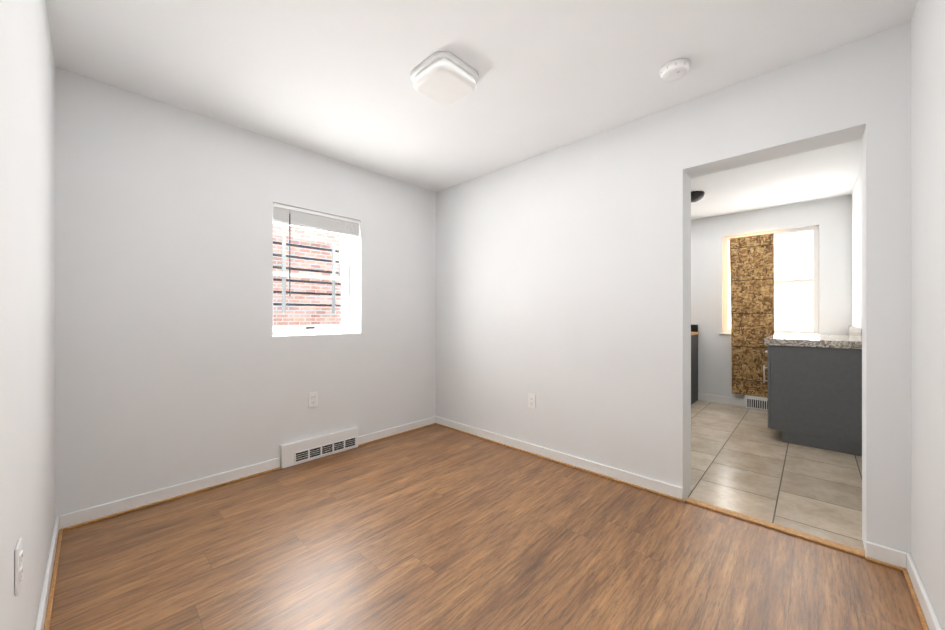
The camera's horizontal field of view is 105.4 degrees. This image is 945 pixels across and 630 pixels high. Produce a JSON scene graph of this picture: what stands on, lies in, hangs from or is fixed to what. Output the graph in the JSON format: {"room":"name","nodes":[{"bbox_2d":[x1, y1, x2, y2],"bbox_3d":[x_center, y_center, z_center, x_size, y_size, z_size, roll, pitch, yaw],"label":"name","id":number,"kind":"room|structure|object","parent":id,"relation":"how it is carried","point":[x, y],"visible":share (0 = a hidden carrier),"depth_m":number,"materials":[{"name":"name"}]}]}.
{"room":"empty dining room","nodes":[
{"label":"empty dining room","id":0,"kind":"room"},
{"bbox_2d":[0,0,54,629],"bbox_3d":[-1.062,-0.087,0.721,3.152,2.400,0.150,0,0,43],"label":"wall","id":1,"kind":"structure","parent":0,"point":[27,288],"depth_m":1.05,"materials":[{"name":"paint"}]},
{"bbox_2d":[15,538,22,595],"bbox_3d":[-1.147,0.633,0.911,0.070,0.115,0.009,0,0,43],"label":"outlet","id":2,"kind":"object","parent":1,"relation":"attached to","point":[18,564],"visible":1,"depth_m":0.89,"materials":[{"name":"white plastic"}]},
{"bbox_2d":[35,516,62,629],"bbox_3d":[-1.000,1.074,0.784,3.151,0.078,0.026,0,0,43],"label":"baseboard","id":3,"kind":"structure","parent":1,"relation":"attached to","point":[43,619],"depth_m":1.44,"materials":[{"name":"white wood"}]},
{"bbox_2d":[55,67,435,516],"bbox_3d":[-1.359,-0.086,2.918,0.300,2.400,2.933,0,0,43],"label":"wall","id":4,"kind":"structure","parent":0,"point":[177,361],"depth_m":2.29,"materials":[{"name":"paint"}]},
{"bbox_2d":[59,457,280,530],"bbox_3d":[-1.769,1.075,2.245,0.026,0.078,1.064,0,0,43],"label":"baseboard","id":5,"kind":"structure","parent":4,"relation":"attached to","point":[71,520],"depth_m":2.15,"materials":[{"name":"white wood"}]},
{"bbox_2d":[273,225,348,334],"bbox_3d":[-1.395,-0.339,3.040,0.162,0.973,0.808,0,0,43],"label":"window","id":6,"kind":"structure","parent":4,"relation":"in","point":[341,327],"depth_m":3.08,"materials":[{"name":"plastic"}]},
{"bbox_2d":[273,203,359,296],"bbox_3d":[-1.225,-0.485,2.879,0.046,0.678,0.692,0,0,43],"label":"window blind","id":7,"kind":"object","parent":6,"relation":"attached to","point":[298,217],"visible":0.9,"depth_m":2.83,"materials":[{"name":"white plastic"}]},
{"bbox_2d":[308,392,317,407],"bbox_3d":[-1.245,0.654,2.812,0.009,0.115,0.070,0,0,43],"label":"outlet","id":8,"kind":"object","parent":4,"relation":"attached to","point":[312,399],"visible":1,"depth_m":2.81,"materials":[{"name":"white plastic"}]},
{"bbox_2d":[280,427,357,468],"bbox_3d":[-1.188,1.030,2.847,0.043,0.168,0.605,0,0,43],"label":"air vent","id":9,"kind":"object","parent":4,"relation":"in","point":[304,450],"visible":1,"depth_m":2.81,"materials":[{"name":"white metal"}]},
{"bbox_2d":[358,416,435,445],"bbox_3d":[-0.677,1.075,3.399,0.026,0.078,0.896,0,0,43],"label":"baseboard","id":10,"kind":"structure","parent":4,"relation":"attached to","point":[389,432],"depth_m":3.35,"materials":[{"name":"white wood"}]},
{"bbox_2d":[46,0,916,219],"bbox_3d":[0.898,-1.336,2.901,3.602,0.100,6.010,0,0,43],"label":"ceiling","id":11,"kind":"structure","parent":0,"point":[330,78],"depth_m":1.84,"materials":[{"name":"paint"}]},
{"bbox_2d":[411,51,478,105],"bbox_3d":[-0.147,-1.248,1.929,0.300,0.076,0.300,0,0,43],"label":"lamp","id":12,"kind":"object","parent":11,"relation":"attached to","point":[444,78],"visible":1,"depth_m":1.86,"materials":[{"name":"white glass"}]},
{"bbox_2d":[660,58,690,81],"bbox_3d":[1.049,-1.264,1.864,0.140,0.044,0.140,0,0,43],"label":"smoke detector","id":13,"kind":"object","parent":11,"relation":"attached to","point":[674,70],"visible":0.98,"depth_m":1.83,"materials":[{"name":"white plastic"}]},
{"bbox_2d":[691,191,704,202],"bbox_3d":[2.330,-1.244,3.797,0.200,0.082,0.200,0,0,43],"label":"dome lamp","id":14,"kind":"object","parent":11,"relation":"attached to","point":[696,196],"visible":0.71,"depth_m":3.72,"materials":[{"name":"metal"}]},
{"bbox_2d":[49,400,922,629],"bbox_3d":[0.898,1.144,2.899,3.602,0.060,6.010,0,0,43],"label":"floor","id":15,"kind":"structure","parent":0,"point":[435,527],"depth_m":1.72,"materials":[{"name":"brown wood"}]},
{"bbox_2d":[691,325,698,404],"bbox_3d":[2.496,0.615,4.745,0.705,1.000,0.725,0,0,43],"label":"range","id":16,"kind":"object","parent":15,"relation":"on","point":[694,362],"visible":0.15,"depth_m":4.62,"materials":[{"name":"metal"}]},
{"bbox_2d":[767,346,861,455],"bbox_3d":[3.035,0.689,3.209,0.596,0.850,0.449,0,0,43],"label":"base cabinet","id":17,"kind":"object","parent":15,"relation":"on","point":[814,390],"depth_m":3.03,"materials":[{"name":"wood"}]},
{"bbox_2d":[764,334,861,349],"bbox_3d":[3.326,0.233,3.532,0.617,0.061,1.350,0,0,43],"label":"countertop","id":18,"kind":"structure","parent":17,"relation":"on","point":[829,342],"depth_m":3.11,"materials":[{"name":"grey stone"}]},
{"bbox_2d":[436,21,910,553],"bbox_3d":[0.834,-0.086,2.724,3.152,2.400,0.200,0,0,43],"label":"wall","id":19,"kind":"structure","parent":0,"point":[564,285],"depth_m":2.34,"materials":[{"name":"paint"}]},
{"bbox_2d":[528,393,534,408],"bbox_3d":[0.479,0.689,2.915,0.070,0.115,0.009,0,0,43],"label":"outlet","id":20,"kind":"object","parent":19,"relation":"attached to","point":[531,400],"visible":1,"depth_m":2.92,"materials":[{"name":"white plastic"}]},
{"bbox_2d":[436,416,682,501],"bbox_3d":[0.442,1.075,2.937,2.260,0.078,0.026,0,0,43],"label":"baseboard","id":21,"kind":"structure","parent":19,"relation":"attached to","point":[671,491],"depth_m":2.64,"materials":[{"name":"white wood"}]},
{"bbox_2d":[685,497,864,557],"bbox_3d":[1.556,1.108,1.923,0.736,0.011,0.054,0,0,43],"label":"trim","id":22,"kind":"structure","parent":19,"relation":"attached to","point":[831,544],"depth_m":1.87,"materials":[{"name":"brown wood"}]},
{"bbox_2d":[865,541,906,570],"bbox_3d":[1.846,1.074,1.608,0.122,0.078,0.026,0,0,43],"label":"baseboard","id":23,"kind":"structure","parent":19,"relation":"attached to","point":[886,556],"depth_m":1.61,"materials":[{"name":"white wood"}]},
{"bbox_2d":[691,195,851,398],"bbox_3d":[3.272,-0.085,4.653,2.240,2.400,0.200,0,0,43],"label":"wall","id":24,"kind":"structure","parent":0,"point":[831,218],"depth_m":4.42,"materials":[{"name":"paint"}]},
{"bbox_2d":[698,393,744,406],"bbox_3d":[2.870,1.068,4.885,1.334,0.095,0.014,0,0,43],"label":"baseboard","id":25,"kind":"structure","parent":24,"relation":"attached to","point":[722,399],"depth_m":4.58,"materials":[{"name":"white wood"}]},
{"bbox_2d":[730,233,773,397],"bbox_3d":[3.374,-0.003,4.355,0.437,1.934,0.047,0,0,43],"label":"board","id":26,"kind":"object","parent":24,"relation":"attached to","point":[752,287],"visible":0.88,"depth_m":4.34,"materials":[{"name":"brown wood"}]},
{"bbox_2d":[745,395,767,410],"bbox_3d":[3.428,1.040,4.304,0.265,0.150,0.090,0,0,43],"label":"air vent","id":27,"kind":"object","parent":24,"relation":"in","point":[756,402],"visible":0.81,"depth_m":4.29,"materials":[{"name":"white metal"}]},
{"bbox_2d":[719,225,818,334],"bbox_3d":[3.537,-0.389,4.337,0.919,1.251,0.155,0,0,43],"label":"kitchen window","id":28,"kind":"structure","parent":24,"relation":"in","point":[796,280],"depth_m":4.20,"materials":[{"name":"glass"}]},
{"bbox_2d":[852,0,944,629],"bbox_3d":[2.147,-0.087,1.718,0.162,2.400,6.010,0,0,43],"label":"wall","id":29,"kind":"structure","parent":0,"point":[928,286],"depth_m":1.34,"materials":[{"name":"paint"}]},
{"bbox_2d":[849,326,861,341],"bbox_3d":[3.542,0.152,3.328,0.022,0.100,1.350,0,0,43],"label":"backsplash","id":30,"kind":"structure","parent":29,"relation":"attached to","point":[856,332],"depth_m":3.19,"materials":[{"name":"white tile"}]},
{"bbox_2d":[903,553,941,629],"bbox_3d":[1.017,1.073,0.643,0.026,0.078,2.568,0,0,43],"label":"baseboard","id":31,"kind":"structure","parent":29,"relation":"attached to","point":[925,609],"depth_m":1.37,"materials":[{"name":"white wood"}]},
{"label":"outside","id":32,"kind":"structure","parent":0,"visible":0},
{"bbox_2d":[273,223,340,324],"bbox_3d":[-3.740,-2.634,6.803,0.100,10.500,19.000,0,0,43],"label":"brick","id":33,"kind":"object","parent":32,"point":[322,242],"depth_m":7.18,"materials":[{"name":"brick"}]}
]}

